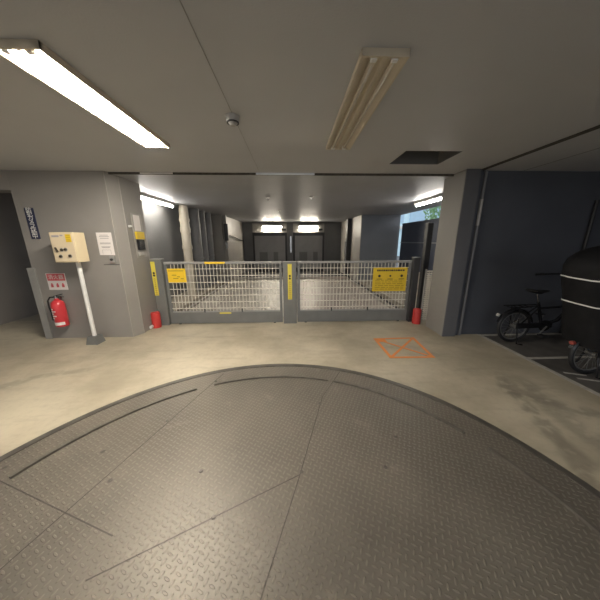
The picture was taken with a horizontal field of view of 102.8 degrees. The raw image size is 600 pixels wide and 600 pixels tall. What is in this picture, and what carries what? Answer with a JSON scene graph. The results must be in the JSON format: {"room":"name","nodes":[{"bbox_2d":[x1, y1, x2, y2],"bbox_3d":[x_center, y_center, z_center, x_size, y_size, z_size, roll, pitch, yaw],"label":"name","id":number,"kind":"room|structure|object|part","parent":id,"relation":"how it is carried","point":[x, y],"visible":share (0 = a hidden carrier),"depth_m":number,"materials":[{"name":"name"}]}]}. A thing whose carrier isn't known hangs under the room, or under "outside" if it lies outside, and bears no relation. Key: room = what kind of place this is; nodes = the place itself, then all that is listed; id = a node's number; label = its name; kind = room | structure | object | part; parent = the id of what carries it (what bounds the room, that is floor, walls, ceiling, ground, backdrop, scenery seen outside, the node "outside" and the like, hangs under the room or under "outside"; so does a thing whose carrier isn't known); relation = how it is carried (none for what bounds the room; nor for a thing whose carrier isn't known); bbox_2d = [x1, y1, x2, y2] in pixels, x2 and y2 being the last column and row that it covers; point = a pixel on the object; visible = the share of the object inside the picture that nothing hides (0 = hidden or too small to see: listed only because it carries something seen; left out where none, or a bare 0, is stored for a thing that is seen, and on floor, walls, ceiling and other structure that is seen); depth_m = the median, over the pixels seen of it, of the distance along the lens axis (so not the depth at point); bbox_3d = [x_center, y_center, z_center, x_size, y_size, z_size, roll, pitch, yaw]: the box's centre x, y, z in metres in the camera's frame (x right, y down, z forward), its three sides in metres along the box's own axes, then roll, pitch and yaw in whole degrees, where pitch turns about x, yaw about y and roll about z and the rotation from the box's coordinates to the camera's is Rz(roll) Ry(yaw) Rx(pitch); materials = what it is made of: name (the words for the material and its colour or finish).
{"room":"parking garage","nodes":[
{"label":"parking garage","id":0,"kind":"room"},
{"bbox_2d":[0,170,10,192],"bbox_3d":[-4.762,-1.655,3.357,1.549,0.245,0.250,-1,14,-2],"label":"lintel","id":1,"kind":"object","parent":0,"point":[4,184],"visible":0.4,"depth_m":3.27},
{"bbox_2d":[0,193,38,324],"bbox_3d":[-5.558,-0.235,1.542,0.200,2.750,10.700,-1,14,-2],"label":"wall","id":2,"kind":"structure","parent":0,"point":[17,299],"depth_m":4.64,"materials":[{"name":"grey paint"}]},
{"bbox_2d":[5,170,156,337],"bbox_3d":[-3.308,-0.659,3.870,1.365,2.435,0.660,-1,14,-2],"label":"wall","id":3,"kind":"structure","parent":0,"point":[61,201],"depth_m":3.56,"materials":[{"name":"grey paint"}]},
{"bbox_2d":[24,207,40,238],"bbox_3d":[-3.802,-1.087,3.398,0.118,0.426,0.012,-1,14,-2],"label":"wall sign","id":4,"kind":"object","parent":3,"relation":"attached to","point":[29,212],"visible":1,"depth_m":3.40,"materials":[{"name":"blue paint"}]},
{"bbox_2d":[26,268,53,338],"bbox_3d":[-3.981,0.050,3.751,0.105,1.120,0.185,-1,14,-2],"label":"guard","id":5,"kind":"object","parent":3,"relation":"attached to","point":[32,274],"visible":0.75,"depth_m":3.66,"materials":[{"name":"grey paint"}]},
{"bbox_2d":[45,273,68,289],"bbox_3d":[-3.663,-0.276,3.607,0.274,0.250,0.009,-1,14,-2],"label":"fire extinguisher sign","id":6,"kind":"object","parent":3,"relation":"attached to","point":[56,281],"visible":1,"depth_m":3.60,"materials":[{"name":"white plastic"}]},
{"bbox_2d":[47,294,69,326],"bbox_3d":[-3.642,0.151,3.626,0.173,0.502,0.184,7,16,26],"label":"fire extinguisher","id":7,"kind":"object","parent":3,"relation":"attached to","point":[58,310],"visible":1,"depth_m":3.59,"materials":[{"name":"red metal"}]},
{"bbox_2d":[96,232,114,254],"bbox_3d":[-2.848,-0.821,3.504,0.215,0.322,0.004,-1,14,-2],"label":"notice","id":8,"kind":"object","parent":3,"relation":"attached to","point":[104,239],"visible":1,"depth_m":3.50,"materials":[{"name":"white paper"}]},
{"bbox_2d":[109,256,115,262],"bbox_3d":[-2.781,-0.603,3.542,0.075,0.100,0.040,-1,14,-2],"label":"switch","id":9,"kind":"object","parent":3,"relation":"attached to","point":[111,258],"visible":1,"depth_m":3.53,"materials":[{"name":"metal"}]},
{"bbox_2d":[103,171,133,336],"bbox_3d":[-2.689,-0.586,3.567,0.012,2.435,0.012,-1,14,-2],"label":"trim","id":10,"kind":"structure","parent":3,"relation":"attached to","point":[103,171],"depth_m":3.53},
{"bbox_2d":[117,176,144,332],"bbox_3d":[-2.618,-0.627,3.730,0.012,2.435,0.012,-1,14,-2],"label":"trim","id":11,"kind":"structure","parent":3,"relation":"attached to","point":[117,176],"depth_m":3.69,"materials":[{"name":"grey metal"}]},
{"bbox_2d":[130,213,146,257],"bbox_3d":[-2.601,-1.044,3.903,0.060,0.680,0.260,-1,14,-2],"label":"control box","id":12,"kind":"object","parent":3,"relation":"attached to","point":[139,237],"visible":1,"depth_m":3.85,"materials":[{"name":"grey metal"}]},
{"bbox_2d":[141,199,186,297],"bbox_3d":[-3.788,-1.208,6.551,0.600,2.610,4.840,-1,14,-2],"label":"wall","id":13,"kind":"structure","parent":0,"point":[162,224],"depth_m":6.18,"materials":[{"name":"grey paint"}]},
{"bbox_2d":[211,215,244,281],"bbox_3d":[-3.569,-2.266,10.802,1.350,2.610,3.900,-1,14,-2],"label":"wall","id":14,"kind":"structure","parent":0,"point":[236,251],"depth_m":9.69,"materials":[{"name":"grey paint"}]},
{"bbox_2d":[242,222,340,271],"bbox_3d":[-0.462,-2.789,12.694,6.400,2.530,0.200,-1,14,-2],"label":"wall","id":15,"kind":"structure","parent":0,"point":[332,230],"depth_m":12.55,"materials":[{"name":"grey paint"}]},
{"bbox_2d":[252,233,286,271],"bbox_3d":[-1.555,-2.487,12.553,1.760,2.020,0.139,-1,14,-2],"label":"door","id":16,"kind":"structure","parent":15,"relation":"in","point":[266,246],"depth_m":12.50,"materials":[{"name":"metal"}]},
{"bbox_3d":[-1.903,-2.280,12.574,0.420,0.470,0.014,-1,14,-2],"label":"vent plate","id":17,"kind":"part","parent":16,"relation":"part of","materials":[{"name":"grey metal"}]},
{"bbox_3d":[-1.264,-2.287,12.595,0.240,0.470,0.014,-1,14,-2],"label":"vent plate","id":18,"kind":"part","parent":16,"relation":"part of","materials":[{"name":"grey metal"}]},
{"bbox_2d":[252,223,286,232],"bbox_3d":[-1.561,-3.707,12.312,1.760,0.455,0.020,-1,14,-2],"label":"ceiling light","id":19,"kind":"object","parent":15,"relation":"attached to","point":[256,227],"depth_m":12.30,"materials":[{"name":"white plastic"}]},
{"bbox_2d":[262,225,281,227],"bbox_3d":[-1.436,-3.745,12.162,1.000,0.130,0.259,-1,14,-2],"label":"wall lamp","id":20,"kind":"object","parent":15,"relation":"attached to","point":[262,225],"visible":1,"depth_m":12.12,"materials":[{"name":"white paint"}]},
{"bbox_2d":[293,232,323,271],"bbox_3d":[0.454,-2.511,12.621,1.620,2.020,0.139,-1,14,-2],"label":"door","id":21,"kind":"structure","parent":15,"relation":"in","point":[307,246],"depth_m":12.57,"materials":[{"name":"metal"}]},
{"bbox_3d":[0.175,-2.304,12.644,0.420,0.470,0.014,-1,14,-2],"label":"vent plate","id":22,"kind":"part","parent":21,"relation":"part of","materials":[{"name":"grey metal"}]},
{"bbox_3d":[0.815,-2.312,12.666,0.240,0.470,0.014,-1,14,-2],"label":"vent plate","id":23,"kind":"part","parent":21,"relation":"part of","materials":[{"name":"grey metal"}]},
{"bbox_2d":[293,223,323,231],"bbox_3d":[0.448,-3.731,12.380,1.620,0.455,0.020,-1,14,-2],"label":"trim","id":24,"kind":"structure","parent":15,"relation":"attached to","point":[296,228],"depth_m":12.37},
{"bbox_2d":[0,0,599,221],"bbox_3d":[-0.225,-2.205,4.393,10.900,0.338,16.800,-1,14,-2],"label":"ceiling","id":25,"kind":"structure","parent":0,"point":[492,82],"depth_m":1.60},
{"bbox_2d":[0,38,169,147],"bbox_3d":[-1.395,-1.374,1.762,0.244,0.042,1.280,-1,14,-2],"label":"ceiling lamp","id":26,"kind":"object","parent":25,"relation":"attached to","point":[32,56],"visible":1,"depth_m":1.44,"materials":[{"name":"white plastic"}]},
{"bbox_3d":[-1.372,-1.225,1.146,0.244,0.036,0.012,-1,14,-2],"label":"plate","id":27,"kind":"part","parent":26,"relation":"part of","materials":[{"name":"beige metal"}]},
{"bbox_2d":[140,172,172,173],"bbox_3d":[-2.010,-1.774,3.349,0.450,0.020,0.010,-1,14,-2],"label":"plate","id":28,"kind":"object","parent":25,"relation":"attached to","point":[140,172],"visible":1,"depth_m":3.34,"materials":[{"name":"white paint"}]},
{"bbox_2d":[140,193,174,207],"bbox_3d":[-3.158,-2.195,5.319,0.120,0.105,1.350,-1,14,-2],"label":"lamp","id":29,"kind":"object","parent":25,"relation":"attached to","point":[143,196],"visible":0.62,"depth_m":5.21,"materials":[{"name":"white paint"}]},
{"bbox_2d":[179,0,259,172],"bbox_3d":[-0.486,-1.232,1.094,0.003,0.003,4.750,-1,14,-2],"label":"trim","id":30,"kind":"structure","parent":25,"relation":"attached to","point":[179,0],"depth_m":1.27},
{"bbox_2d":[225,113,239,126],"bbox_3d":[-0.523,-1.391,1.862,0.116,0.064,0.116,-1,14,-2],"label":"smoke detector","id":31,"kind":"object","parent":25,"relation":"attached to","point":[232,119],"visible":1,"depth_m":1.83,"materials":[{"name":"white plastic"}]},
{"bbox_2d":[108,172,453,175],"bbox_3d":[-0.787,-1.791,3.401,9.500,0.030,0.012,-1,14,-2],"label":"trim","id":32,"kind":"structure","parent":25,"relation":"attached to","point":[115,173],"depth_m":3.43,"materials":[{"name":"black metal"}]},
{"bbox_2d":[256,173,314,174],"bbox_3d":[-0.209,-1.794,3.408,0.835,0.028,0.014,-1,14,-2],"label":"plate","id":33,"kind":"object","parent":25,"relation":"attached to","point":[256,173],"visible":1,"depth_m":3.40,"materials":[{"name":"grey metal"}]},
{"bbox_2d":[326,47,409,149],"bbox_3d":[0.410,-1.396,1.823,0.244,0.042,1.280,-1,14,-2],"label":"ceiling lamp","id":34,"kind":"object","parent":25,"relation":"attached to","point":[376,69],"visible":1,"depth_m":1.49,"materials":[{"name":"beige metal"}]},
{"bbox_3d":[0.388,-1.552,2.437,0.244,0.036,0.012,-1,14,-2],"label":"plate","id":35,"kind":"part","parent":34,"relation":"part of","materials":[{"name":"beige metal"}]},
{"bbox_3d":[0.433,-1.246,1.207,0.244,0.036,0.012,-1,14,-2],"label":"plate","id":36,"kind":"part","parent":34,"relation":"part of","materials":[{"name":"beige metal"}]},
{"bbox_2d":[390,151,461,163],"bbox_3d":[1.450,-1.799,2.787,0.630,0.263,0.470,-1,14,-2],"label":"ceiling opening","id":37,"kind":"object","parent":25,"relation":"attached to","point":[408,157],"visible":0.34,"depth_m":3.02,"materials":[{"name":"black"}]},
{"bbox_2d":[414,194,442,206],"bbox_3d":[2.912,-2.243,5.427,0.120,0.105,1.100,-1,14,-2],"label":"lamp","id":38,"kind":"object","parent":25,"relation":"attached to","point":[437,197],"visible":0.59,"depth_m":5.33,"materials":[{"name":"white paint"}]},
{"bbox_2d":[482,125,599,170],"bbox_3d":[2.625,-0.955,-0.058,0.065,0.007,6.960,-1,14,-2],"label":"trim","id":39,"kind":"structure","parent":25,"relation":"attached to","point":[598,126],"depth_m":2.44,"materials":[{"name":"black metal"}]},
{"bbox_2d":[0,280,599,490],"bbox_3d":[-0.148,0.854,3.197,10.700,0.200,12.800,-1,14,-2],"label":"floor","id":40,"kind":"structure","parent":0,"point":[46,384],"depth_m":2.93,"materials":[{"name":"concrete"}]},
{"bbox_2d":[49,232,105,344],"bbox_3d":[-3.116,-0.122,3.403,0.305,1.615,0.254,-1,14,-2],"label":"pedestal","id":41,"kind":"object","parent":40,"relation":"on","point":[66,246],"visible":1,"depth_m":3.20,"materials":[{"name":"beige metal"}]},
{"bbox_3d":[-3.114,-0.691,3.155,0.285,0.366,0.006,-1,14,-2],"label":"plate","id":42,"kind":"part","parent":41,"relation":"part of","materials":[{"name":"beige metal"}]},
{"bbox_2d":[150,311,161,328],"bbox_3d":[-2.562,0.348,4.261,0.144,0.285,0.144,-1,14,-2],"label":"bollard","id":43,"kind":"object","parent":40,"relation":"on","point":[155,316],"visible":0.98,"depth_m":4.21,"materials":[{"name":"red rubber"}]},
{"bbox_2d":[149,258,171,324],"bbox_3d":[-2.486,-0.134,4.298,0.193,1.202,0.122,-1,14,-2],"label":"gate post","id":44,"kind":"object","parent":40,"relation":"on","point":[162,301],"depth_m":4.23,"materials":[{"name":"grey metal"}]},
{"bbox_3d":[-2.537,-0.368,4.178,0.072,0.595,0.006,-1,14,-2],"label":"caution strip","id":45,"kind":"part","parent":44,"relation":"part of","materials":[{"name":"yellow plastic"}]},
{"bbox_2d":[163,261,282,323],"bbox_3d":[-1.349,-0.119,4.342,2.050,1.145,0.055,-1,14,-2],"label":"gate leaf","id":46,"kind":"object","parent":44,"relation":"attached to","point":[236,316],"visible":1,"depth_m":4.38,"materials":[{"name":"grey paint"}]},
{"bbox_2d":[167,269,186,281],"bbox_3d":[-2.184,-0.431,4.220,0.340,0.245,0.008,-1,14,-2],"label":"gate sign","id":47,"kind":"object","parent":46,"relation":"attached to","point":[174,275],"visible":1,"depth_m":4.22,"materials":[{"name":"yellow plastic"}]},
{"bbox_2d":[204,262,224,263],"bbox_3d":[-1.495,-0.649,4.184,0.350,0.034,0.003,-1,14,-2],"label":"tape","id":48,"kind":"object","parent":46,"relation":"attached to","point":[204,262],"visible":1,"depth_m":4.18,"materials":[{"name":"yellow plastic"}]},
{"bbox_3d":[-1.351,-0.656,4.211,2.050,0.040,0.040,-1,14,-2],"label":"rail","id":49,"kind":"part","parent":46,"relation":"part of","materials":[{"name":"grey metal"}]},
{"bbox_3d":[-1.349,-0.219,4.319,1.960,0.860,0.020,-1,14,-2],"label":"panel","id":50,"kind":"part","parent":46,"relation":"part of","materials":[{"name":"metal"}]},
{"bbox_3d":[-1.348,0.208,4.425,1.960,0.020,0.024,-1,14,-2],"label":"rail","id":51,"kind":"part","parent":46,"relation":"part of","materials":[{"name":"grey metal"}]},
{"bbox_3d":[-1.347,0.320,4.453,2.050,0.210,0.050,-1,14,-2],"label":"kick plate","id":52,"kind":"part","parent":46,"relation":"part of","materials":[{"name":"grey paint"}]},
{"bbox_2d":[178,205,196,294],"bbox_3d":[-3.101,-1.331,6.618,0.262,2.410,0.262,-1,14,-2],"label":"drain pipe","id":53,"kind":"object","parent":40,"relation":"on","point":[185,230],"visible":0.85,"depth_m":6.48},
{"bbox_2d":[188,208,205,290],"bbox_3d":[-3.126,-1.499,7.297,0.342,2.410,0.342,-1,14,-2],"label":"duct","id":54,"kind":"object","parent":40,"relation":"on","point":[193,213],"visible":0.86,"depth_m":7.14,"materials":[{"name":"grey metal"}]},
{"bbox_2d":[199,211,210,286],"bbox_3d":[-3.146,-1.632,7.830,0.296,2.410,0.296,-1,14,-2],"label":"duct","id":55,"kind":"object","parent":40,"relation":"on","point":[201,213],"visible":0.52,"depth_m":7.71,"materials":[{"name":"grey metal"}]},
{"bbox_2d":[205,213,216,283],"bbox_3d":[-3.166,-1.764,8.364,0.342,2.410,0.342,-1,14,-2],"label":"duct","id":56,"kind":"object","parent":40,"relation":"on","point":[208,222],"visible":0.52,"depth_m":8.23,"materials":[{"name":"grey metal"}]},
{"bbox_2d":[283,261,296,323],"bbox_3d":[-0.185,-0.132,4.383,0.248,1.142,0.122,-1,14,-2],"label":"gate post","id":57,"kind":"object","parent":40,"relation":"on","point":[290,305],"depth_m":4.32,"materials":[{"name":"grey metal"}]},
{"bbox_3d":[-0.181,-0.321,4.277,0.072,0.640,0.006,-1,14,-2],"label":"caution strip","id":58,"kind":"part","parent":57,"relation":"part of","materials":[{"name":"yellow plastic"}]},
{"bbox_3d":[-0.181,0.407,4.457,0.240,0.060,0.007,-1,14,-2],"label":"foot plate","id":59,"kind":"part","parent":57,"relation":"part of","materials":[{"name":"grey paint"}]},
{"bbox_2d":[297,260,411,321],"bbox_3d":[0.987,-0.147,4.420,2.065,1.145,0.055,-1,14,-2],"label":"gate leaf","id":60,"kind":"object","parent":40,"relation":"on","point":[383,314],"visible":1,"depth_m":4.47,"materials":[{"name":"grey paint"}]},
{"bbox_3d":[0.988,0.180,4.504,1.975,0.020,0.024,-1,14,-2],"label":"rail","id":61,"kind":"part","parent":60,"relation":"part of","materials":[{"name":"grey metal"}]},
{"bbox_3d":[0.989,0.292,4.532,2.065,0.210,0.050,-1,14,-2],"label":"kick plate","id":62,"kind":"part","parent":60,"relation":"part of","materials":[{"name":"grey paint"}]},
{"bbox_3d":[0.985,-0.683,4.290,2.065,0.040,0.040,-1,14,-2],"label":"rail","id":63,"kind":"part","parent":60,"relation":"part of","materials":[{"name":"grey metal"}]},
{"bbox_2d":[372,267,407,290],"bbox_3d":[1.636,-0.375,4.374,0.625,0.435,0.008,-1,14,-2],"label":"gate sign","id":64,"kind":"object","parent":60,"relation":"attached to","point":[384,279],"visible":1,"depth_m":4.37,"materials":[{"name":"yellow plastic"}]},
{"bbox_2d":[375,280,403,287],"bbox_3d":[1.642,-0.283,4.394,0.535,0.177,0.001,-1,14,-2],"label":"print","id":65,"kind":"object","parent":64,"relation":"attached to","point":[378,283],"depth_m":4.39},
{"bbox_2d":[373,337,434,357],"bbox_3d":[1.490,0.678,3.461,0.659,0.002,0.682,-1,14,-2],"label":"floor marking","id":66,"kind":"object","parent":40,"relation":"on","point":[378,340],"depth_m":3.41,"materials":[{"name":"orange paint"}]},
{"bbox_2d":[406,257,420,321],"bbox_3d":[2.094,-0.188,4.452,0.118,1.202,0.122,-1,14,-2],"label":"gate post","id":67,"kind":"object","parent":40,"relation":"on","point":[415,260],"visible":0.86,"depth_m":4.39,"materials":[{"name":"metal"}]},
{"bbox_2d":[412,308,421,323],"bbox_3d":[2.155,0.292,4.420,0.144,0.285,0.144,-1,14,-2],"label":"bollard","id":68,"kind":"object","parent":40,"relation":"on","point":[416,317],"visible":1,"depth_m":4.37,"materials":[{"name":"red rubber"}]},
{"bbox_2d":[416,223,433,317],"bbox_3d":[2.352,-0.520,4.545,0.100,1.800,0.100,-1,14,-2],"label":"post","id":69,"kind":"object","parent":40,"relation":"on","point":[429,226],"visible":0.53,"depth_m":4.46,"materials":[{"name":"metal"}]},
{"bbox_2d":[420,269,432,322],"bbox_3d":[2.279,-0.055,4.334,0.120,1.000,0.030,-1,14,-2],"label":"panel","id":70,"kind":"object","parent":40,"relation":"on","point":[427,283],"visible":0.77,"depth_m":4.30,"materials":[{"name":"metal"}]},
{"bbox_2d":[496,273,561,344],"bbox_3d":[3.671,0.140,3.521,1.560,1.006,0.578,-1,14,-2],"label":"bicycle","id":71,"kind":"object","parent":40,"relation":"on","point":[544,325],"visible":0.62,"depth_m":3.51,"materials":[{"name":"black metal"}]},
{"bbox_3d":[3.693,0.138,3.521,1.038,0.524,0.132,-1,14,-2],"label":"frame","id":72,"kind":"part","parent":71,"relation":"part of","materials":[{"name":"black paint"}]},
{"bbox_2d":[477,333,599,396],"bbox_3d":[4.103,1.374,0.626,2.190,0.002,6.860,-1,14,-2],"label":"floor marking","id":73,"kind":"object","parent":40,"relation":"on","point":[482,335],"visible":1,"depth_m":3.11,"materials":[{"name":"white paint"}]},
{"bbox_2d":[568,340,599,378],"bbox_3d":[3.829,0.324,2.644,1.704,1.071,0.575,-1,14,-2],"label":"bicycle","id":74,"kind":"object","parent":40,"relation":"on","point":[574,345],"visible":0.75,"depth_m":2.69,"materials":[{"name":"black metal"}]},
{"bbox_2d":[560,246,599,351],"bbox_3d":[3.239,-0.030,2.536,0.832,1.088,0.509,-1,14,-2],"label":"cover","id":75,"kind":"object","parent":74,"relation":"attached to","point":[580,275],"visible":0.99,"depth_m":2.49,"materials":[{"name":"black fabric"}]},
{"bbox_2d":[239,271,398,307],"bbox_3d":[-0.270,-0.525,8.995,5.200,0.080,8.480,-1,14,-2],"label":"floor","id":76,"kind":"structure","parent":0,"point":[268,274],"depth_m":11.79,"materials":[{"name":"grey concrete"}]},
{"bbox_2d":[222,215,242,281],"bbox_3d":[-2.782,-2.240,10.542,0.195,2.520,3.476,-1,14,-2],"label":"lift column","id":77,"kind":"structure","parent":76,"relation":"on","point":[226,235],"depth_m":8.84,"materials":[{"name":"metal"}]},
{"bbox_3d":[-2.756,-1.858,9.005,0.135,2.520,0.120,-1,14,-2],"label":"post","id":78,"kind":"part","parent":77,"relation":"part of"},
{"bbox_2d":[184,277,283,316],"bbox_3d":[-1.455,-0.245,7.284,2.350,0.210,4.950,-1,14,-2],"label":"pallet","id":79,"kind":"object","parent":76,"relation":"on","point":[235,279],"visible":0.38,"depth_m":6.62,"materials":[{"name":"metal"}]},
{"bbox_3d":[-2.569,-0.268,7.237,0.080,0.045,4.950,-1,14,-2],"label":"rail","id":80,"kind":"part","parent":79,"relation":"part of","materials":[{"name":"grey metal"}]},
{"bbox_2d":[287,230,292,260],"bbox_3d":[-0.507,-2.488,12.334,0.280,2.120,0.280,-1,14,-2],"label":"lift column","id":81,"kind":"structure","parent":76,"relation":"on","point":[289,232],"depth_m":12.15,"materials":[{"name":"metal"}]},
{"bbox_3d":[-0.464,-2.821,12.139,0.080,0.820,0.060,-1,14,-2],"label":"rail","id":82,"kind":"part","parent":81,"relation":"part of","materials":[{"name":"metal"}]},
{"bbox_2d":[296,276,393,316],"bbox_3d":[0.944,-0.273,7.365,2.230,0.210,4.950,-1,14,-2],"label":"pallet","id":83,"kind":"object","parent":76,"relation":"on","point":[329,291],"visible":0.52,"depth_m":6.71,"materials":[{"name":"metal"}]},
{"bbox_3d":[-0.111,-0.297,7.320,0.080,0.045,4.950,-1,14,-2],"label":"rail","id":84,"kind":"part","parent":83,"relation":"part of","materials":[{"name":"grey metal"}]},
{"bbox_3d":[1.998,-0.322,7.391,0.080,0.045,4.950,-1,14,-2],"label":"rail","id":85,"kind":"part","parent":83,"relation":"part of","materials":[{"name":"grey metal"}]},
{"bbox_2d":[344,219,351,276],"bbox_3d":[2.100,-2.278,10.626,0.230,2.520,0.240,-1,14,-2],"label":"lift column","id":86,"kind":"structure","parent":76,"relation":"on","point":[349,221],"depth_m":10.50,"materials":[{"name":"metal"}]},
{"bbox_3d":[2.018,-1.809,10.709,0.060,1.570,0.100,-1,14,-2],"label":"rail","id":87,"kind":"part","parent":86,"relation":"part of","materials":[{"name":"metal"}]},
{"bbox_2d":[346,215,400,282],"bbox_3d":[2.942,-2.344,11.022,1.440,2.610,3.900,-1,14,-2],"label":"wall","id":88,"kind":"structure","parent":0,"point":[379,233],"depth_m":9.04,"materials":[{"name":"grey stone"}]},
{"bbox_2d":[340,221,346,273],"bbox_3d":[2.184,-2.553,11.731,0.020,2.520,1.930,-1,14,-2],"label":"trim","id":89,"kind":"structure","parent":88,"relation":"attached to","point":[343,224],"depth_m":12.11,"materials":[{"name":"grey metal"}]},
{"bbox_2d":[349,215,361,282],"bbox_3d":[2.256,-2.071,9.791,0.020,2.520,1.410,-1,14,-2],"label":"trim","id":90,"kind":"structure","parent":88,"relation":"attached to","point":[357,221],"depth_m":9.66,"materials":[{"name":"beige paint"}]},
{"bbox_2d":[406,269,431,291],"bbox_3d":[3.907,-0.423,6.828,0.160,0.500,5.210,-1,14,-2],"label":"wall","id":91,"kind":"structure","parent":0,"point":[407,269],"depth_m":7.61,"materials":[{"name":"grey paint"}]},
{"bbox_2d":[399,218,438,274],"bbox_3d":[3.902,-1.425,6.527,0.105,1.590,5.090,-1,14,-2],"label":"fence","id":92,"kind":"object","parent":91,"relation":"on","point":[412,237],"visible":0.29,"depth_m":7.85,"materials":[{"name":"black metal"}]},
{"bbox_3d":[3.857,-1.544,6.496,0.015,0.035,5.090,-1,14,-2],"label":"rail","id":93,"kind":"part","parent":92,"relation":"part of","materials":[{"name":"grey metal"}]},
{"bbox_3d":[3.877,-2.182,6.338,0.060,0.030,5.090,-1,14,-2],"label":"cap rail","id":94,"kind":"part","parent":92,"relation":"part of","materials":[{"name":"grey metal"}]},
{"bbox_2d":[426,169,466,335],"bbox_3d":[2.361,-0.657,3.782,0.210,2.435,0.475,-1,14,-2],"label":"wall pillar","id":95,"kind":"structure","parent":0,"point":[453,189],"depth_m":3.73,"materials":[{"name":"grey paint"}]},
{"bbox_2d":[442,169,484,336],"bbox_3d":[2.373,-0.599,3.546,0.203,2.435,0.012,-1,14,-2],"label":"wall","id":96,"kind":"structure","parent":0,"point":[472,179],"depth_m":3.50,"materials":[{"name":"paint"}]},
{"bbox_2d":[461,171,599,333],"bbox_3d":[3.854,-0.684,3.867,2.620,2.435,0.405,-1,14,-2],"label":"wall","id":97,"kind":"structure","parent":0,"point":[531,222],"depth_m":3.59,"materials":[{"name":"paint"}]},
{"bbox_2d":[457,170,487,334],"bbox_3d":[2.585,-0.612,3.605,0.046,2.430,0.047,-1,14,-2],"label":"conduit","id":98,"kind":"object","parent":97,"relation":"attached to","point":[485,171],"visible":1,"depth_m":3.55,"materials":[{"name":"white plastic"}]},
{"bbox_2d":[524,148,598,170],"bbox_3d":[3.245,-0.964,-0.038,0.006,0.003,6.960,-1,14,-2],"label":"trim","id":99,"kind":"structure","parent":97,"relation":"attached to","point":[597,148],"depth_m":2.85,"materials":[{"name":"black metal"}]},
{"bbox_2d":[559,200,599,333],"bbox_3d":[4.293,-0.445,3.697,0.044,2.050,0.044,-1,14,-2],"label":"pole","id":100,"kind":"object","parent":97,"relation":"attached to","point":[596,203],"visible":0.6,"depth_m":3.52,"materials":[{"name":"black metal"}]},
{"bbox_3d":[-0.016,1.437,0.975,5.200,0.060,5.200,-1,14,-2],"label":"floor","id":101,"kind":"structure","parent":0,"visible":0},
{"bbox_2d":[0,364,599,599],"bbox_3d":[-0.199,1.345,0.970,4.178,0.122,4.178,-1,14,-2],"label":"turntable","id":102,"kind":"object","parent":101,"relation":"on","point":[263,481],"visible":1,"depth_m":1.41,"materials":[{"name":"metal"}]},
{"bbox_3d":[21.096,-5.434,28.501,35.780,0.250,63.600,-1,14,-2],"label":"ground","id":103,"kind":"structure","parent":0,"visible":0},
{"bbox_2d":[397,208,440,255],"bbox_3d":[12.471,-9.894,25.736,9.100,9.800,6.200,-1,14,-2],"label":"building","id":104,"kind":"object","parent":103,"relation":"on","point":[418,215],"visible":0.04,"depth_m":23.13,"materials":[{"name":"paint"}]},
{"bbox_2d":[423,206,440,219],"bbox_3d":[6.365,-3.194,10.669,1.763,4.116,1.706,-1,14,-2],"label":"tree","id":105,"kind":"object","parent":103,"relation":"on","point":[431,210],"visible":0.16,"depth_m":10.41,"materials":[{"name":"green plant"}]}
]}

